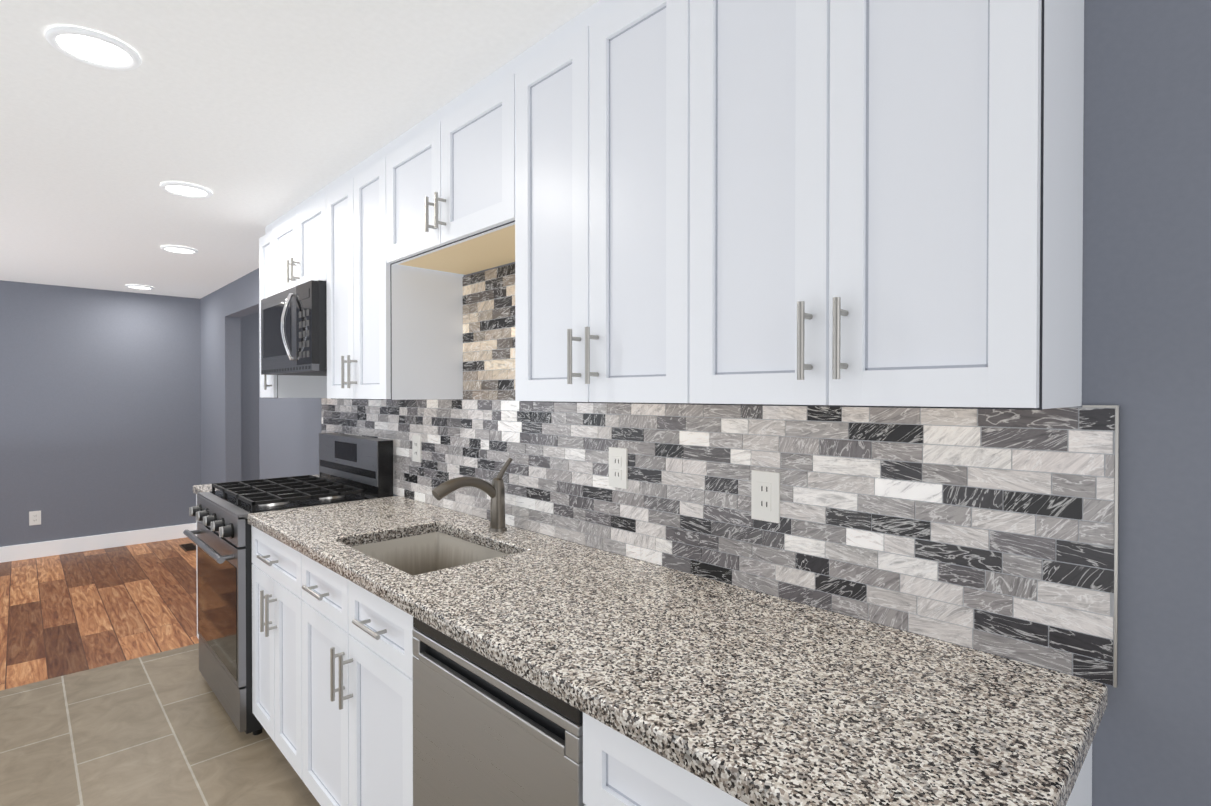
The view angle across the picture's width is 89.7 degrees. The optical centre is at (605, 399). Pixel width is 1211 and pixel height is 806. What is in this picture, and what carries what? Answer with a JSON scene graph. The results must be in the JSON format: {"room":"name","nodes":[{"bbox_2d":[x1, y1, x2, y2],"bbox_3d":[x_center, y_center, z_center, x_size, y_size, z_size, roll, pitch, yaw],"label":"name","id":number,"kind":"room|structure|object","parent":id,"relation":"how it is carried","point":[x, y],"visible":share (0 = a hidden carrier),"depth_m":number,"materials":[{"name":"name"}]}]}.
{"room":"kitchen","nodes":[
{"label":"kitchen","id":0,"kind":"room"},
{"bbox_2d":[0,537,198,690],"bbox_3d":[-4.259,1.364,3.626,3.700,0.001,3.070,0,1,-44],"label":"floor","id":1,"kind":"structure","parent":0,"point":[65,614],"depth_m":3.96,"materials":[{"name":"laminate"}]},
{"bbox_2d":[179,543,195,551],"bbox_3d":[-3.786,1.345,5.534,0.110,0.007,0.320,0,1,-44],"label":"floor vent","id":2,"kind":"object","parent":1,"relation":"in","point":[188,547],"visible":0.94,"depth_m":5.52,"materials":[{"name":"brown metal"}]},
{"bbox_2d":[0,280,200,546],"bbox_3d":[-5.367,0.187,4.765,3.700,2.335,0.120,0,1,-44],"label":"wall","id":3,"kind":"structure","parent":0,"point":[100,411],"depth_m":5.45,"materials":[{"name":"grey paint"}]},
{"bbox_2d":[29,511,40,525],"bbox_3d":[-4.853,1.011,5.176,0.074,0.118,0.008,0,1,-44],"label":"outlet","id":4,"kind":"object","parent":3,"relation":"attached to","point":[34,517],"visible":1,"depth_m":5.17,"materials":[{"name":"white plastic"}]},
{"bbox_2d":[0,523,196,562],"bbox_3d":[-5.319,1.290,4.724,3.700,0.130,0.017,0,1,-44],"label":"baseboard","id":5,"kind":"structure","parent":3,"relation":"attached to","point":[54,547],"depth_m":5.42,"materials":[{"name":"white paint"}]},
{"bbox_2d":[0,643,320,805],"bbox_3d":[-1.291,1.389,0.550,3.700,0.001,5.480,0,1,-44],"label":"floor","id":6,"kind":"structure","parent":0,"point":[158,729],"depth_m":2.41,"materials":[{"name":"beige tile"}]},
{"bbox_2d":[196,494,198,638],"bbox_3d":[-1.849,0.929,3.309,0.660,0.874,0.288,0,1,-44],"label":"base cabinet","id":7,"kind":"object","parent":6,"relation":"on","point":[197,585],"depth_m":3.20,"materials":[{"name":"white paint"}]},
{"bbox_2d":[251,525,302,779],"bbox_3d":[-1.005,0.936,2.434,0.660,0.874,0.600,0,1,-44],"label":"base cabinet","id":8,"kind":"object","parent":6,"relation":"on","point":[277,600],"visible":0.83,"depth_m":2.19,"materials":[{"name":"white paint"}]},
{"bbox_2d":[183,433,392,734],"bbox_3d":[-1.517,0.781,2.892,0.705,1.178,0.766,0,1,-44],"label":"gas range","id":9,"kind":"object","parent":6,"relation":"on","point":[354,468],"visible":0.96,"depth_m":2.70,"materials":[{"name":"silver metal"}]},
{"bbox_2d":[193,474,337,499],"bbox_3d":[-1.840,0.471,3.314,0.638,0.040,0.288,0,1,-44],"label":"cooktop","id":10,"kind":"object","parent":9,"relation":"attached to","point":[205,487],"depth_m":3.12,"materials":[{"name":"metal"}]},
{"bbox_2d":[301,554,413,805],"bbox_3d":[-0.520,0.940,1.932,0.660,0.874,0.795,0,1,-44],"label":"base cabinet","id":11,"kind":"object","parent":6,"relation":"on","point":[357,698],"visible":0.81,"depth_m":1.69,"materials":[{"name":"white paint"}]},
{"bbox_2d":[193,474,1107,805],"bbox_3d":[-0.670,0.576,2.101,0.638,0.230,3.660,0,1,-44],"label":"countertop","id":12,"kind":"structure","parent":11,"relation":"on","point":[749,696],"depth_m":1.06,"materials":[{"name":"stone"}]},
{"bbox_2d":[432,458,512,531],"bbox_3d":[-0.451,0.333,2.064,0.290,0.256,0.070,0,1,-44],"label":"faucet","id":13,"kind":"object","parent":12,"relation":"on","point":[495,490],"visible":1,"depth_m":2.11,"materials":[{"name":"silver metal"}]},
{"bbox_2d":[412,617,584,805],"bbox_3d":[-0.028,0.946,1.439,0.622,0.871,0.592,0,1,-44],"label":"dishwasher","id":14,"kind":"object","parent":6,"relation":"on","point":[487,732],"visible":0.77,"depth_m":1.22,"materials":[{"name":"silver metal"}]},
{"bbox_2d":[583,712,1091,805],"bbox_3d":[0.374,0.948,1.004,0.660,0.874,0.587,0,1,-44],"label":"base cabinet","id":15,"kind":"object","parent":6,"relation":"on","point":[619,769],"visible":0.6,"depth_m":0.94,"materials":[{"name":"white paint"}]},
{"bbox_2d":[240,311,259,480],"bbox_3d":[-2.904,0.175,6.195,1.590,2.335,0.120,0,1,-44],"label":"wall","id":16,"kind":"structure","parent":0,"point":[250,468],"depth_m":5.69,"materials":[{"name":"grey paint"}]},
{"bbox_2d":[0,0,598,298],"bbox_3d":[-2.357,-0.955,1.635,3.700,0.001,8.550,0,1,-44],"label":"ceiling","id":17,"kind":"structure","parent":0,"point":[255,117],"depth_m":2.03,"materials":[{"name":"white paint"}]},
{"bbox_2d":[45,26,140,70],"bbox_3d":[-1.384,-0.947,1.650,0.200,0.013,0.200,0,1,-44],"label":"recessed light","id":18,"kind":"object","parent":17,"relation":"in","point":[93,48],"visible":0.94,"depth_m":1.64,"materials":[{"name":"white paint"}]},
{"bbox_2d":[125,284,153,289],"bbox_3d":[-4.062,-0.977,5.305,0.200,0.013,0.200,0,1,-44],"label":"recessed light","id":19,"kind":"object","parent":17,"relation":"in","point":[142,287],"visible":1,"depth_m":5.30,"materials":[{"name":"white paint"}]},
{"bbox_2d":[161,245,197,253],"bbox_3d":[-2.757,-0.966,3.938,0.200,0.013,0.200,0,1,-44],"label":"recessed light","id":20,"kind":"object","parent":17,"relation":"in","point":[178,249],"visible":1,"depth_m":3.92,"materials":[{"name":"white paint"}]},
{"bbox_2d":[160,182,212,197],"bbox_3d":[-1.919,-0.956,2.787,0.200,0.013,0.200,0,1,-44],"label":"recessed light","id":21,"kind":"object","parent":17,"relation":"in","point":[182,189],"visible":1,"depth_m":2.77,"materials":[{"name":"white paint"}]},
{"bbox_2d":[200,0,1210,805],"bbox_3d":[-0.982,0.201,2.971,0.120,2.335,8.790,0,1,-44],"label":"wall","id":22,"kind":"structure","parent":0,"point":[1146,320],"depth_m":0.97,"materials":[{"name":"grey paint"}]},
{"bbox_2d":[259,217,326,397],"bbox_3d":[-1.740,-0.487,3.401,0.360,0.960,0.260,0,1,-44],"label":"upper cabinet","id":23,"kind":"object","parent":22,"relation":"attached to","point":[285,386],"visible":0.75,"depth_m":3.31,"materials":[{"name":"white paint"}]},
{"bbox_2d":[273,181,332,294],"bbox_3d":[-1.384,-0.743,3.029,0.360,0.442,0.767,0,1,-44],"label":"upper cabinet","id":24,"kind":"object","parent":22,"relation":"attached to","point":[299,244],"visible":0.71,"depth_m":2.89,"materials":[{"name":"white paint"}]},
{"bbox_2d":[261,280,326,375],"bbox_3d":[-1.412,-0.323,3.006,0.437,0.393,0.763,0,1,-44],"label":"microwave","id":25,"kind":"object","parent":24,"relation":"attached to","point":[293,330],"visible":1,"depth_m":2.76,"materials":[{"name":"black metal"}]},
{"bbox_2d":[326,140,463,399],"bbox_3d":[-0.909,-0.480,2.539,0.360,0.960,0.601,0,1,-44],"label":"upper cabinet","id":26,"kind":"object","parent":22,"relation":"attached to","point":[394,332],"visible":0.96,"depth_m":2.37,"materials":[{"name":"white paint"}]},
{"bbox_2d":[386,52,523,274],"bbox_3d":[-0.422,-0.725,2.033,0.360,0.462,0.801,0,1,-44],"label":"upper cabinet","id":27,"kind":"object","parent":22,"relation":"attached to","point":[450,186],"visible":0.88,"depth_m":1.90,"materials":[{"name":"white paint"}]},
{"bbox_2d":[515,0,693,404],"bbox_3d":[0.062,-0.471,1.532,0.360,0.960,0.595,0,1,-44],"label":"upper cabinet","id":28,"kind":"object","parent":22,"relation":"attached to","point":[602,201],"visible":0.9,"depth_m":1.40,"materials":[{"name":"white paint"}]},
{"bbox_2d":[321,263,1118,687],"bbox_3d":[-0.422,-0.015,2.285,0.016,0.948,3.612,0,1,-44],"label":"backsplash","id":29,"kind":"structure","parent":22,"relation":"attached to","point":[993,531],"depth_m":1.35,"materials":[{"name":"stone"}]},
{"bbox_2d":[412,435,421,462],"bbox_3d":[-0.845,0.221,2.721,0.008,0.118,0.074,0,1,-44],"label":"outlet","id":30,"kind":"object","parent":29,"relation":"attached to","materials":[{"name":"white plastic"}]},
{"bbox_2d":[608,447,627,488],"bbox_3d":[0.036,0.203,1.807,0.008,0.118,0.074,0,1,-44],"label":"outlet","id":31,"kind":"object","parent":29,"relation":"attached to","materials":[{"name":"white plastic"}]},
{"bbox_2d":[751,470,780,523],"bbox_3d":[0.381,0.231,1.450,0.008,0.118,0.074,0,1,-44],"label":"outlet","id":32,"kind":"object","parent":29,"relation":"attached to","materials":[{"name":"white plastic"}]},
{"bbox_2d":[689,0,1083,409],"bbox_3d":[0.471,-0.468,1.108,0.360,0.960,0.584,0,1,-44],"label":"upper cabinet","id":33,"kind":"object","parent":22,"relation":"attached to","point":[886,203],"visible":0.98,"depth_m":0.96,"materials":[{"name":"white paint"}]}
]}

